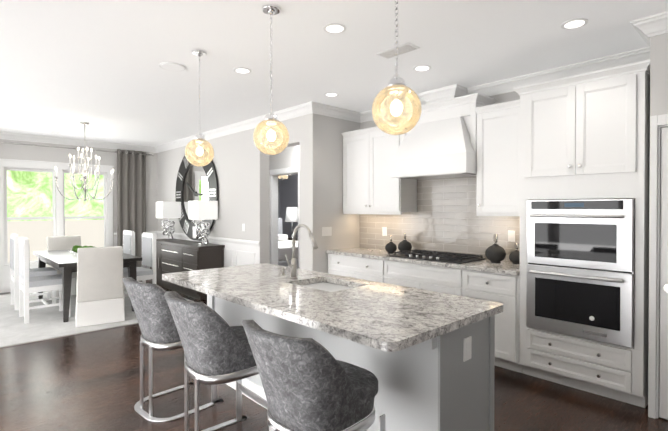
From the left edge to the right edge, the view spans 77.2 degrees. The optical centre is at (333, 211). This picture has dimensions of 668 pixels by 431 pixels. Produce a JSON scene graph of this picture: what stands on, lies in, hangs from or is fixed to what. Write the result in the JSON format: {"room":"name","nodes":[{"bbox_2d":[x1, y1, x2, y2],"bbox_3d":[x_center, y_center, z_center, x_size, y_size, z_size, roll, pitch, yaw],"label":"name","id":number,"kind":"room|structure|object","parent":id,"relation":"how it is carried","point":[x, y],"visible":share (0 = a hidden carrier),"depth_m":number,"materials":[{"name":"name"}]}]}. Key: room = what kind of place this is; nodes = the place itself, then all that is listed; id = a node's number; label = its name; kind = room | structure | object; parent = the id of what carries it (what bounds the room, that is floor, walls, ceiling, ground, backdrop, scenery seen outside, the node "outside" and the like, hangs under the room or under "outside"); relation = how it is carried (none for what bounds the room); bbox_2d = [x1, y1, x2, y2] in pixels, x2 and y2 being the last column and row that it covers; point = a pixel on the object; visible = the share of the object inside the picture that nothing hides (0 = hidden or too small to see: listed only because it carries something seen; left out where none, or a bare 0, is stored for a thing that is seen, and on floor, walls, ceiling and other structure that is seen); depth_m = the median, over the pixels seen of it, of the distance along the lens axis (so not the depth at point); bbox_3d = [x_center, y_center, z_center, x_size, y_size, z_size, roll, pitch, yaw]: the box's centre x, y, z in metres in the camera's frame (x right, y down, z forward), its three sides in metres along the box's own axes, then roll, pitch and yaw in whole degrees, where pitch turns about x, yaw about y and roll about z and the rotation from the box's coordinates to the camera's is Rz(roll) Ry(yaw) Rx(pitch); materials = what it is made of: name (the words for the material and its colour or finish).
{"room":"kitchen","nodes":[
{"label":"kitchen","id":0,"kind":"room"},
{"bbox_2d":[0,139,155,245],"bbox_3d":[-6.031,0.015,7.092,6.270,2.780,0.120,0,1,-43],"label":"wall","id":1,"kind":"structure","parent":0,"point":[7,151],"depth_m":8.19,"materials":[{"name":"grey paint"}]},
{"bbox_2d":[0,284,10,292],"bbox_3d":[-6.053,1.336,6.989,6.117,0.140,0.017,0,1,-43],"label":"baseboard","id":2,"kind":"structure","parent":1,"relation":"attached to","point":[4,288],"depth_m":7.28,"materials":[{"name":"white wood"}]},
{"bbox_2d":[0,159,113,272],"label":"dining room window","id":3,"kind":"structure","parent":1,"relation":"in","point":[58,217],"depth_m":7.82,"materials":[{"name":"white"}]},
{"bbox_2d":[0,132,151,151],"bbox_3d":[-5.986,-1.316,6.973,6.010,0.114,0.098,0,1,-43],"label":"crown molding","id":4,"kind":"structure","parent":1,"relation":"attached to","point":[3,135],"depth_m":7.91,"materials":[{"name":"white"}]},
{"bbox_2d":[0,141,153,266],"bbox_3d":[-5.126,0.062,7.771,3.470,2.645,0.124,0,1,-43],"label":"curtains","id":5,"kind":"object","parent":1,"relation":"attached to","point":[131,190],"visible":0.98,"depth_m":8.63,"materials":[{"name":"grey fabric"}]},
{"bbox_2d":[0,231,155,284],"bbox_3d":[-6.054,0.856,6.977,6.130,0.860,0.027,0,1,-43],"label":"trim","id":6,"kind":"structure","parent":1,"relation":"attached to","point":[5,278],"depth_m":7.33,"materials":[{"name":"white"}]},
{"bbox_2d":[156,113,323,272],"bbox_3d":[-1.977,0.014,7.228,0.170,2.780,5.170,0,1,-43],"label":"wall","id":7,"kind":"structure","parent":0,"point":[244,165],"depth_m":6.39,"materials":[{"name":"grey paint"}]},
{"bbox_2d":[176,149,218,239],"bbox_3d":[-2.538,-0.330,7.652,0.037,1.700,1.700,0,1,-43],"label":"clock","id":8,"kind":"object","parent":7,"relation":"attached to","point":[195,183],"visible":0.65,"depth_m":7.68,"materials":[{"name":"grey metal"}]},
{"bbox_2d":[156,231,259,266],"bbox_3d":[-2.459,0.851,7.605,0.027,0.860,3.970,0,1,-43],"label":"trim","id":9,"kind":"structure","parent":7,"relation":"attached to","point":[238,252],"depth_m":6.67,"materials":[{"name":"white"}]},
{"bbox_2d":[152,101,319,152],"bbox_3d":[-2.010,-1.317,7.057,0.098,0.114,5.178,0,1,-43],"label":"crown molding","id":10,"kind":"structure","parent":7,"relation":"attached to","point":[309,107],"depth_m":6.35,"materials":[{"name":"white"}]},
{"bbox_2d":[269,166,299,268],"bbox_3d":[-0.850,0.306,7.632,0.158,2.190,0.995,0,1,-43],"label":"door frame","id":11,"kind":"structure","parent":7,"relation":"attached to","point":[273,174],"depth_m":7.89,"materials":[{"name":"white wood"}]},
{"bbox_2d":[0,280,667,430],"bbox_3d":[-1.279,1.470,5.379,11.300,0.100,12.900,0,1,-43],"label":"floor","id":12,"kind":"structure","parent":0,"point":[88,381],"depth_m":3.24,"materials":[{"name":"brown wood"}]},
{"bbox_2d":[0,281,193,347],"bbox_3d":[-3.982,1.407,6.235,3.030,0.012,3.350,0,1,-43],"label":"dining rug","id":13,"kind":"object","parent":12,"relation":"on","point":[45,323],"visible":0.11,"depth_m":5.28,"materials":[{"name":"white carpet"}]},
{"bbox_2d":[9,234,56,309],"bbox_3d":[-4.530,0.865,6.300,0.524,1.070,0.500,0,1,-43],"label":"dining chair","id":14,"kind":"object","parent":13,"relation":"on","point":[14,255],"visible":0.77,"depth_m":6.12,"materials":[{"name":"white"}]},
{"bbox_2d":[18,237,69,323],"bbox_3d":[-3.880,0.870,5.607,0.524,1.070,0.500,0,1,-43],"label":"dining chair","id":15,"kind":"object","parent":13,"relation":"on","point":[28,284],"visible":0.98,"depth_m":5.42,"materials":[{"name":"white"}]},
{"bbox_2d":[46,235,80,296],"bbox_3d":[-4.577,0.909,7.179,0.543,0.966,0.558,0,1,-43],"label":"dining chair","id":16,"kind":"object","parent":13,"relation":"on","point":[61,242],"visible":0.33,"depth_m":7.21,"materials":[{"name":"white fabric"}]},
{"bbox_2d":[33,249,141,321],"bbox_3d":[-3.774,1.020,6.324,1.000,0.756,2.050,0,1,-43],"label":"dining table","id":17,"kind":"object","parent":13,"relation":"on","point":[64,262],"visible":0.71,"depth_m":5.80,"materials":[{"name":"brown wood"}]},
{"bbox_2d":[69,245,92,255],"bbox_3d":[-3.774,0.573,6.321,0.272,0.136,0.612,0,1,-43],"label":"greenery","id":18,"kind":"object","parent":17,"relation":"on","point":[73,251],"visible":0.23,"depth_m":6.29,"materials":[{"name":"green plant"}]},
{"bbox_2d":[75,246,124,326],"bbox_3d":[-3.046,0.924,5.441,0.543,0.966,0.558,0,1,-32],"label":"dining chair","id":19,"kind":"object","parent":13,"relation":"on","point":[99,292],"visible":1,"depth_m":5.23,"materials":[{"name":"white fabric"}]},
{"bbox_2d":[123,230,134,288],"bbox_3d":[-3.703,0.858,7.076,0.524,1.070,0.500,0,1,-43],"label":"dining chair","id":20,"kind":"object","parent":13,"relation":"on","point":[128,241],"visible":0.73,"depth_m":7.13,"materials":[{"name":"white"}]},
{"bbox_2d":[123,232,155,308],"bbox_3d":[-3.053,0.864,6.383,0.524,1.070,0.500,0,1,-43],"label":"dining chair","id":21,"kind":"object","parent":13,"relation":"on","point":[144,273],"visible":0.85,"depth_m":6.36,"materials":[{"name":"white"}]},
{"bbox_2d":[122,277,223,421],"bbox_3d":[-1.222,0.962,3.118,0.507,0.955,0.606,0,1,43],"label":"bar stool","id":22,"kind":"object","parent":12,"relation":"on","point":[156,322],"visible":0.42,"depth_m":2.92,"materials":[{"name":"fabric"}]},
{"bbox_2d":[150,238,224,299],"bbox_3d":[-2.720,0.972,7.533,0.477,0.860,2.180,0,1,-43],"label":"sideboard","id":23,"kind":"object","parent":12,"relation":"on","point":[176,255],"visible":0.52,"depth_m":7.04,"materials":[{"name":"brown wood"}]},
{"bbox_2d":[156,202,180,239],"bbox_3d":[-3.188,0.171,8.060,0.350,0.730,0.350,0,1,-43],"label":"table lamp","id":24,"kind":"object","parent":23,"relation":"on","point":[168,210],"visible":1,"depth_m":7.97,"materials":[{"name":"white fabric"}]},
{"bbox_2d":[188,201,217,244],"bbox_3d":[-2.189,0.180,6.996,0.350,0.730,0.350,0,1,-43],"label":"table lamp","id":25,"kind":"object","parent":23,"relation":"on","point":[202,210],"visible":1,"depth_m":6.90,"materials":[{"name":"white fabric"}]},
{"bbox_2d":[164,291,274,430],"bbox_3d":[-0.699,0.966,2.561,0.606,0.955,0.507,0,1,-41],"label":"bar stool","id":26,"kind":"object","parent":12,"relation":"on","point":[213,342],"visible":0.71,"depth_m":2.37,"materials":[{"name":"leather"}]},
{"bbox_2d":[278,218,297,267],"bbox_3d":[-1.370,0.776,10.512,1.600,1.200,2.120,0,1,-43],"label":"bed","id":27,"kind":"object","parent":12,"relation":"on","point":[284,245],"visible":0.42,"depth_m":9.55,"materials":[{"name":"grey fabric"}]},
{"bbox_2d":[242,320,384,430],"bbox_3d":[-0.094,0.972,1.930,0.507,0.955,0.606,0,1,44],"label":"bar stool","id":28,"kind":"object","parent":12,"relation":"on","point":[310,384],"visible":1,"depth_m":1.72,"materials":[{"name":"leather"}]},
{"bbox_2d":[207,295,494,430],"bbox_3d":[-0.107,1.002,3.044,0.639,0.876,2.382,0,1,-43],"label":"kitchen island","id":29,"kind":"object","parent":12,"relation":"on","point":[426,358],"depth_m":2.21,"materials":[{"name":"grey wood"}]},
{"bbox_2d":[162,263,502,354],"bbox_3d":[-0.228,0.541,2.936,1.040,0.040,2.450,0,1,-43],"label":"island countertop","id":30,"kind":"structure","parent":29,"relation":"on","point":[390,318],"depth_m":2.40,"materials":[{"name":"grey stone"}]},
{"bbox_2d":[281,224,317,278],"bbox_3d":[-0.297,0.304,3.217,0.129,0.428,0.477,0,1,-43],"label":"island faucet","id":31,"kind":"object","parent":30,"relation":"on","point":[292,265],"visible":1,"depth_m":3.24,"materials":[{"name":"silver metal"}]},
{"bbox_2d":[302,279,353,290],"bbox_3d":[-0.051,0.651,3.041,0.388,0.206,0.508,0,1,-43],"label":"sink","id":32,"kind":"object","parent":30,"relation":"in","point":[322,284],"depth_m":3.20,"materials":[{"name":"silver metal"}]},
{"bbox_2d":[328,254,387,282],"bbox_3d":[0.486,0.982,5.297,0.626,0.878,1.024,0,1,-43],"label":"base cabinet","id":33,"kind":"object","parent":12,"relation":"on","point":[376,270],"depth_m":5.04,"materials":[{"name":"white paint"}]},
{"bbox_2d":[326,247,519,275],"bbox_3d":[0.976,0.525,4.757,0.647,0.040,2.475,0,1,-43],"label":"countertop","id":34,"kind":"structure","parent":33,"relation":"on","point":[503,267],"depth_m":4.29,"materials":[{"name":"stone"}]},
{"bbox_2d":[385,236,396,252],"bbox_3d":[0.693,0.396,5.095,0.144,0.210,0.144,0,1,-43],"label":"decorative jar","id":35,"kind":"object","parent":34,"relation":"on","point":[390,246],"visible":1,"depth_m":5.05,"materials":[{"name":"grey ceramic"}]},
{"bbox_2d":[398,233,411,250],"bbox_3d":[0.864,0.377,5.103,0.170,0.248,0.170,0,1,-43],"label":"decorative jar","id":36,"kind":"object","parent":34,"relation":"on","point":[404,245],"visible":0.75,"depth_m":5.05,"materials":[{"name":"grey ceramic"}]},
{"bbox_2d":[389,249,484,263],"bbox_3d":[1.116,0.482,4.601,0.510,0.046,0.900,0,1,-43],"label":"gas cooktop","id":37,"kind":"object","parent":34,"relation":"in","point":[456,258],"visible":1,"depth_m":4.49,"materials":[{"name":"black metal"}]},
{"bbox_2d":[485,234,505,262],"bbox_3d":[1.628,0.366,4.216,0.196,0.286,0.196,0,1,-43],"label":"decorative jar","id":38,"kind":"object","parent":34,"relation":"on","point":[495,252],"visible":1,"depth_m":4.16,"materials":[{"name":"grey"}]},
{"bbox_2d":[509,243,519,263],"bbox_3d":[1.794,0.407,4.112,0.140,0.204,0.140,0,1,-43],"label":"decorative jar","id":39,"kind":"object","parent":34,"relation":"on","point":[514,256],"visible":0.77,"depth_m":4.08,"materials":[{"name":"grey ceramic"}]},
{"bbox_2d":[388,261,467,296],"bbox_3d":[1.130,0.987,4.612,0.626,0.878,1.124,0,1,-43],"label":"base cabinet","id":40,"kind":"object","parent":12,"relation":"on","point":[453,281],"depth_m":4.31,"materials":[{"name":"white paint"}]},
{"bbox_2d":[468,270,522,372],"bbox_3d":[1.624,0.992,4.085,0.626,0.878,0.606,0,1,-43],"label":"base cabinet","id":41,"kind":"object","parent":12,"relation":"on","point":[501,288],"depth_m":3.75,"materials":[{"name":"white paint"}]},
{"bbox_2d":[513,60,649,407],"bbox_3d":[2.127,0.180,3.520,0.656,2.512,0.972,0,1,-43],"label":"tall cabinet","id":42,"kind":"object","parent":12,"relation":"on","point":[580,139],"visible":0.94,"depth_m":3.24,"materials":[{"name":"white paint"}]},
{"bbox_2d":[526,199,634,347],"bbox_3d":[2.080,0.446,3.470,0.602,1.090,0.757,0,1,-43],"label":"double oven","id":43,"kind":"object","parent":42,"relation":"in","point":[581,269],"visible":1,"depth_m":3.26,"materials":[{"name":"silver metal"}]},
{"bbox_3d":[-1.189,1.053,12.111,0.450,0.620,0.500,0,1,-43],"label":"nightstand","id":44,"kind":"object","parent":12,"relation":"on","visible":0},
{"bbox_2d":[285,207,297,237],"bbox_3d":[-1.207,0.302,12.088,0.400,0.879,0.400,0,1,-43],"label":"table lamp","id":45,"kind":"object","parent":44,"relation":"on","point":[292,214],"visible":0.83,"depth_m":11.93,"materials":[{"name":"white fabric"}]},
{"bbox_2d":[0,0,667,146],"bbox_3d":[-1.279,-1.410,5.354,11.300,0.100,12.900,0,1,-43],"label":"ceiling","id":46,"kind":"structure","parent":0,"point":[67,67],"depth_m":3.53,"materials":[{"name":"white paint"}]},
{"bbox_2d":[55,122,113,200],"bbox_3d":[-3.813,-0.766,6.410,0.824,1.199,0.824,0,1,-43],"label":"dining chandelier","id":47,"kind":"object","parent":46,"relation":"hanging from","point":[85,176],"visible":1,"depth_m":6.39,"materials":[{"name":"silver metal"}]},
{"bbox_2d":[159,62,185,70],"bbox_3d":[-1.496,-1.341,3.876,0.230,0.010,0.230,0,1,-43],"label":"ceiling speaker","id":48,"kind":"object","parent":46,"relation":"attached to","point":[170,66],"visible":0.9,"depth_m":3.85,"materials":[{"name":"white plastic"}]},
{"bbox_2d":[185,50,213,166],"bbox_3d":[-1.132,-0.861,3.522,0.236,0.959,0.236,0,1,-43],"label":"pendant light","id":49,"kind":"object","parent":46,"relation":"hanging from","point":[199,140],"visible":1,"depth_m":3.51,"materials":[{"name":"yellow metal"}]},
{"bbox_2d":[233,67,251,73],"bbox_3d":[-0.870,-1.343,3.984,0.169,0.008,0.169,0,0,2],"label":"recessed light","id":50,"kind":"object","parent":46,"relation":"in","point":[242,70],"depth_m":3.96,"materials":[{"name":"white"}]},
{"bbox_2d":[253,4,288,154],"bbox_3d":[-0.413,-0.855,2.756,0.236,0.959,0.236,0,1,-43],"label":"pendant light","id":51,"kind":"object","parent":46,"relation":"hanging from","point":[270,121],"visible":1,"depth_m":2.75,"materials":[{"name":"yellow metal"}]},
{"bbox_2d":[278,175,287,179],"bbox_3d":[-1.210,-1.066,9.742,0.450,0.658,0.470,0,1,-43],"label":"chandelier","id":52,"kind":"object","parent":46,"relation":"hanging from","point":[281,177],"visible":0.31,"depth_m":9.67,"materials":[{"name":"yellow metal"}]},
{"bbox_2d":[324,92,338,96],"bbox_3d":[-0.029,-1.351,4.827,0.169,0.008,0.169,0,0,2],"label":"recessed light","id":53,"kind":"object","parent":46,"relation":"in","point":[331,94],"depth_m":4.81,"materials":[{"name":"white"}]},
{"bbox_2d":[323,23,345,33],"bbox_3d":[0.006,-1.336,3.050,0.169,0.008,0.169,0,0,2],"label":"recessed light","id":54,"kind":"object","parent":46,"relation":"in","point":[334,28],"depth_m":3.04,"materials":[{"name":"white plastic"}]},
{"bbox_2d":[372,0,421,134],"bbox_3d":[0.298,-0.848,1.998,0.236,0.959,0.236,0,1,-43],"label":"pendant light","id":55,"kind":"object","parent":46,"relation":"hanging from","point":[396,88],"visible":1,"depth_m":1.97,"materials":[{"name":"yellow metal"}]},
{"bbox_2d":[376,42,419,58],"bbox_3d":[0.530,-1.338,3.486,0.160,0.010,0.340,0,1,-43],"label":"ceiling vent","id":56,"kind":"object","parent":46,"relation":"in","point":[407,47],"visible":0.88,"depth_m":3.46,"materials":[{"name":"white metal"}]},
{"bbox_2d":[413,65,431,70],"bbox_3d":[0.826,-1.343,3.916,0.169,0.008,0.169,0,0,2],"label":"recessed light","id":57,"kind":"object","parent":46,"relation":"in","point":[420,67],"depth_m":3.91,"materials":[{"name":"white"}]},
{"bbox_2d":[561,18,587,28],"bbox_3d":[1.709,-1.335,2.975,0.169,0.008,0.169,0,0,2],"label":"recessed light","id":58,"kind":"object","parent":46,"relation":"in","point":[579,22],"depth_m":2.96,"materials":[{"name":"white plastic"}]},
{"bbox_2d":[324,116,359,272],"bbox_3d":[0.152,0.027,5.763,0.930,2.780,0.120,0,1,-43],"label":"wall","id":59,"kind":"structure","parent":0,"point":[345,227],"depth_m":5.56,"materials":[{"name":"grey paint"}]},
{"bbox_2d":[322,227,331,235],"bbox_3d":[-0.091,0.254,5.447,0.164,0.116,0.009,0,1,-43],"label":"light switch","id":60,"kind":"object","parent":59,"relation":"attached to","point":[326,231],"visible":1,"depth_m":5.44,"materials":[{"name":"white"}]},
{"bbox_2d":[320,103,359,122],"bbox_3d":[0.052,-1.303,5.508,0.750,0.114,0.098,0,1,-43],"label":"crown molding","id":61,"kind":"structure","parent":59,"relation":"attached to","point":[326,110],"depth_m":5.52,"materials":[{"name":"white"}]},
{"bbox_2d":[360,72,636,260],"bbox_3d":[1.627,0.036,4.631,0.150,2.780,3.510,0,1,-43],"label":"wall","id":62,"kind":"structure","parent":0,"point":[510,96],"depth_m":4.40,"materials":[{"name":"grey paint"}]},
{"bbox_2d":[341,122,416,214],"bbox_3d":[0.558,-0.514,5.390,0.376,1.088,0.967,0,1,-43],"label":"upper cabinet","id":63,"kind":"object","parent":62,"relation":"attached to","point":[371,185],"visible":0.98,"depth_m":5.24,"materials":[{"name":"white paint"}]},
{"bbox_2d":[360,176,519,260],"bbox_3d":[1.206,0.053,4.968,0.016,0.898,2.477,0,1,-43],"label":"tile backsplash","id":64,"kind":"structure","parent":62,"relation":"attached to","point":[444,218],"depth_m":4.87,"materials":[{"name":"white tile"}]},
{"bbox_2d":[391,84,495,179],"bbox_3d":[1.166,-0.869,4.636,0.517,0.966,1.056,0,1,-43],"label":"range hood","id":65,"kind":"object","parent":62,"relation":"attached to","point":[438,140],"visible":0.79,"depth_m":4.44,"materials":[{"name":"white paint"}]},
{"bbox_2d":[475,99,519,215],"bbox_3d":[1.716,-0.504,4.157,0.376,1.088,0.495,0,1,-43],"label":"upper cabinet","id":66,"kind":"object","parent":62,"relation":"attached to","point":[498,160],"visible":0.83,"depth_m":4.06,"materials":[{"name":"white paint"}]},
{"bbox_2d":[360,49,643,122],"bbox_3d":[1.496,-1.296,4.592,0.098,0.114,3.410,0,1,-43],"label":"crown molding","id":67,"kind":"structure","parent":62,"relation":"attached to","point":[628,57],"depth_m":3.99,"materials":[{"name":"white"}]},
{"bbox_2d":[648,33,667,357],"bbox_3d":[2.969,0.057,2.229,0.120,2.780,2.070,0,1,-43],"label":"wall","id":68,"kind":"structure","parent":0,"point":[659,43],"depth_m":2.90,"materials":[{"name":"grey paint"}]},
{"bbox_2d":[636,39,649,60],"bbox_3d":[2.395,-1.284,3.165,0.540,0.114,0.098,0,1,-43],"label":"crown molding","id":69,"kind":"structure","parent":68,"relation":"attached to","point":[644,53],"depth_m":3.44,"materials":[{"name":"white"}]},
{"bbox_2d":[630,11,667,42],"bbox_3d":[2.825,-1.275,2.211,0.098,0.114,2.078,0,1,-43],"label":"crown molding","id":70,"kind":"structure","parent":68,"relation":"attached to","point":[647,28],"depth_m":2.88,"materials":[{"name":"white wood"}]},
{"bbox_2d":[648,114,667,418],"bbox_3d":[2.572,0.388,2.642,0.138,2.110,0.922,0,1,-43],"label":"door frame","id":71,"kind":"structure","parent":68,"relation":"attached to","point":[661,121],"depth_m":2.91,"materials":[{"name":"white"}]},
{"bbox_2d":[659,127,667,419],"bbox_3d":[2.529,0.427,2.618,0.094,2.016,0.783,0,1,-43],"label":"pantry door","id":72,"kind":"structure","parent":68,"relation":"in","point":[663,404],"depth_m":2.90,"materials":[{"name":"white paint"}]}
]}

